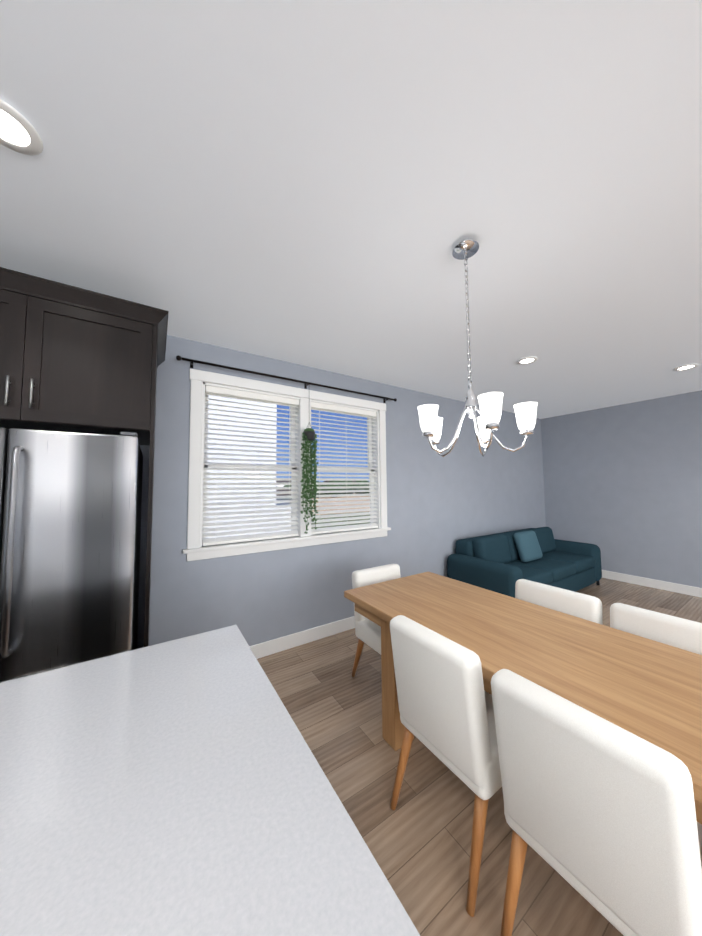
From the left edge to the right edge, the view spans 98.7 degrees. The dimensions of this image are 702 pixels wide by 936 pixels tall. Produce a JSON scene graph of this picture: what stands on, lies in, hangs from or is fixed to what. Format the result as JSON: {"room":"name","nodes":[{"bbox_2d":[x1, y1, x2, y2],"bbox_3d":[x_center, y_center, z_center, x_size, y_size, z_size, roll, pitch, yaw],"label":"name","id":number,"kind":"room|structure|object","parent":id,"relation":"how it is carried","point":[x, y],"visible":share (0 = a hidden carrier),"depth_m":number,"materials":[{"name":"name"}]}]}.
{"room":"dining room and kitchen","nodes":[
{"label":"dining room and kitchen","id":0,"kind":"room"},
{"bbox_2d":[137,335,545,648],"bbox_3d":[-0.521,0.331,3.076,10.100,2.760,0.160,2,-4,-33],"label":"wall","id":1,"kind":"structure","parent":0,"point":[438,506],"depth_m":3.08,"materials":[{"name":"blue paint"}]},
{"bbox_2d":[176,355,396,402],"bbox_3d":[-0.441,-0.840,3.050,2.308,0.052,0.121,2,-4,-33],"label":"curtain rod","id":2,"kind":"object","parent":1,"relation":"attached to","point":[179,358],"visible":1,"depth_m":2.82,"materials":[{"name":"black metal"}]},
{"bbox_2d":[300,422,317,533],"bbox_3d":[-0.412,-0.098,2.972,0.179,1.477,0.120,2,-4,-33],"label":"hanging plant","id":3,"kind":"object","parent":2,"relation":"hanging from","point":[309,435],"visible":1,"depth_m":2.96,"materials":[{"name":"green plant"}]},
{"bbox_2d":[183,368,390,560],"bbox_3d":[-0.490,-0.009,3.089,2.140,1.580,0.210,2,-4,-33],"label":"window unit","id":4,"kind":"structure","parent":1,"relation":"in","point":[302,407],"depth_m":2.91,"materials":[{"name":"white wood"}]},
{"bbox_2d":[249,616,354,658],"bbox_3d":[1.066,1.685,3.906,6.091,0.125,0.021,2,-4,-33],"label":"baseboard","id":5,"kind":"structure","parent":1,"relation":"attached to","point":[269,647],"depth_m":2.90,"materials":[{"name":"white"}]},
{"bbox_2d":[0,0,701,418],"bbox_3d":[1.654,-1.319,-0.215,10.100,0.100,8.220,2,-4,-33],"label":"ceiling","id":6,"kind":"structure","parent":0,"point":[324,184],"depth_m":1.23,"materials":[{"name":"white paint"}]},
{"bbox_2d":[0,99,42,155],"bbox_3d":[-1.174,-1.161,1.020,0.188,0.012,0.188,2,-4,-33],"label":"recessed light","id":7,"kind":"object","parent":6,"relation":"in","point":[19,133],"visible":1,"depth_m":1.04,"materials":[{"name":"white plastic"}]},
{"bbox_2d":[417,238,537,456],"bbox_3d":[0.582,-0.609,1.541,0.553,1.085,0.530,2,-4,-33],"label":"chandelier","id":8,"kind":"object","parent":6,"relation":"hanging from","point":[486,424],"visible":1,"depth_m":1.42,"materials":[{"name":"chrome"},{"name":"white frosted glass"}]},
{"bbox_2d":[516,356,537,364],"bbox_3d":[1.755,-1.071,3.009,0.188,0.012,0.188,2,-4,-33],"label":"recessed light","id":9,"kind":"object","parent":6,"relation":"in","point":[526,360],"visible":0.98,"depth_m":3.00,"materials":[{"name":"white plastic"}]},
{"bbox_2d":[673,364,698,370],"bbox_3d":[3.580,-1.076,3.225,0.188,0.012,0.188,2,-4,-33],"label":"recessed light","id":10,"kind":"object","parent":6,"relation":"in","point":[685,367],"visible":1,"depth_m":3.23,"materials":[{"name":"white plastic"}]},
{"bbox_2d":[257,578,701,935],"bbox_3d":[1.682,1.535,-0.386,10.100,0.100,8.220,2,-4,-33],"label":"floor","id":11,"kind":"structure","parent":0,"point":[417,840],"depth_m":1.44,"materials":[{"name":"brown wood"}]},
{"bbox_2d":[0,427,142,682],"bbox_3d":[-1.697,0.732,1.593,0.921,1.806,0.962,2,-4,-33],"label":"refrigerator","id":12,"kind":"object","parent":11,"relation":"on","point":[70,518],"visible":0.75,"depth_m":1.38,"materials":[{"name":"grey metal"}]},
{"bbox_2d":[0,267,168,646],"bbox_3d":[-1.758,0.367,1.692,1.176,2.548,0.792,2,-4,-33],"label":"tall cabinet","id":13,"kind":"object","parent":11,"relation":"on","point":[76,359],"visible":0.98,"depth_m":1.57,"materials":[{"name":"brown wood"}]},
{"bbox_2d":[0,625,419,935],"bbox_3d":[-1.082,1.074,0.031,2.350,0.925,1.470,2,-4,-33],"label":"kitchen island","id":14,"kind":"object","parent":11,"relation":"on","point":[180,787],"visible":1,"depth_m":0.56,"materials":[{"name":"white stone"}]},
{"bbox_2d":[352,564,400,676],"bbox_3d":[0.339,1.243,2.331,0.480,0.843,0.578,2,-4,-33],"label":"dining chair","id":15,"kind":"object","parent":11,"relation":"on","point":[368,632],"visible":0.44,"depth_m":2.38,"materials":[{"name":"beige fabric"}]},
{"bbox_2d":[390,615,501,916],"bbox_3d":[0.539,1.169,1.428,0.578,0.878,0.480,2,-4,-33],"label":"dining chair","id":16,"kind":"object","parent":11,"relation":"on","point":[446,708],"visible":0.81,"depth_m":1.22,"materials":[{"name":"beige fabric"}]},
{"bbox_2d":[344,572,701,823],"bbox_3d":[0.912,1.214,1.446,0.860,0.775,2.200,2,-4,-33],"label":"dining table","id":17,"kind":"object","parent":11,"relation":"on","point":[649,690],"visible":0.75,"depth_m":1.35,"materials":[{"name":"brown wood"}]},
{"bbox_2d":[447,527,601,597],"bbox_3d":[2.516,1.327,4.275,2.430,0.855,0.940,2,-4,-33],"label":"sofa","id":18,"kind":"object","parent":11,"relation":"on","point":[502,563],"visible":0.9,"depth_m":4.00,"materials":[{"name":"teal fabric"}]},
{"bbox_2d":[515,579,601,623],"bbox_3d":[1.099,1.184,1.754,0.578,0.878,0.480,2,-4,-33],"label":"dining chair","id":19,"kind":"object","parent":11,"relation":"on","point":[581,605],"visible":0.15,"depth_m":1.83,"materials":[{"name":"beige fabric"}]},
{"bbox_2d":[491,669,701,935],"bbox_3d":[0.832,1.140,0.975,0.578,0.878,0.480,2,-4,-33],"label":"dining chair","id":20,"kind":"object","parent":11,"relation":"on","point":[600,814],"visible":1,"depth_m":0.80,"materials":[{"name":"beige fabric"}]},
{"bbox_2d":[610,603,701,654],"bbox_3d":[1.379,1.155,1.323,0.578,0.878,0.480,2,-4,-33],"label":"dining chair","id":21,"kind":"object","parent":11,"relation":"on","point":[680,633],"visible":0.25,"depth_m":1.47,"materials":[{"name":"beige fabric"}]},
{"bbox_2d":[541,390,701,587],"bbox_3d":[5.841,0.229,2.397,0.160,2.760,7.900,2,-4,-33],"label":"wall","id":22,"kind":"structure","parent":0,"point":[623,487],"depth_m":4.61,"materials":[{"name":"blue paint"}]},
{"bbox_2d":[602,570,701,597],"bbox_3d":[5.768,1.542,2.281,0.021,0.125,7.868,2,-4,-33],"label":"baseboard","id":23,"kind":"structure","parent":22,"relation":"attached to","point":[658,584],"depth_m":4.38,"materials":[{"name":"white"}]},
{"label":"outside","id":24,"kind":"structure","parent":0,"visible":0},
{"bbox_2d":[311,493,369,528],"bbox_3d":[-17.324,18.375,227.079,380.000,0.200,394.840,2,-4,-33],"label":"ground","id":25,"kind":"structure","parent":24,"point":[341,509],"depth_m":58.28,"materials":[{"name":"beige"}]},
{"bbox_2d":[207,395,314,537],"bbox_3d":[-9.118,-1.164,12.187,12.200,13.000,10.600,2,-4,-33],"label":"house","id":26,"kind":"structure","parent":25,"relation":"on","point":[238,433],"depth_m":9.80,"materials":[{"name":"white"}]},
{"bbox_2d":[276,481,368,497],"bbox_3d":[13.849,9.430,146.200,168.297,7.809,25.926,2,-4,-33],"label":"trees","id":27,"kind":"object","parent":25,"relation":"on","point":[341,489],"depth_m":128.51,"materials":[{"name":"green plant"}]}
]}

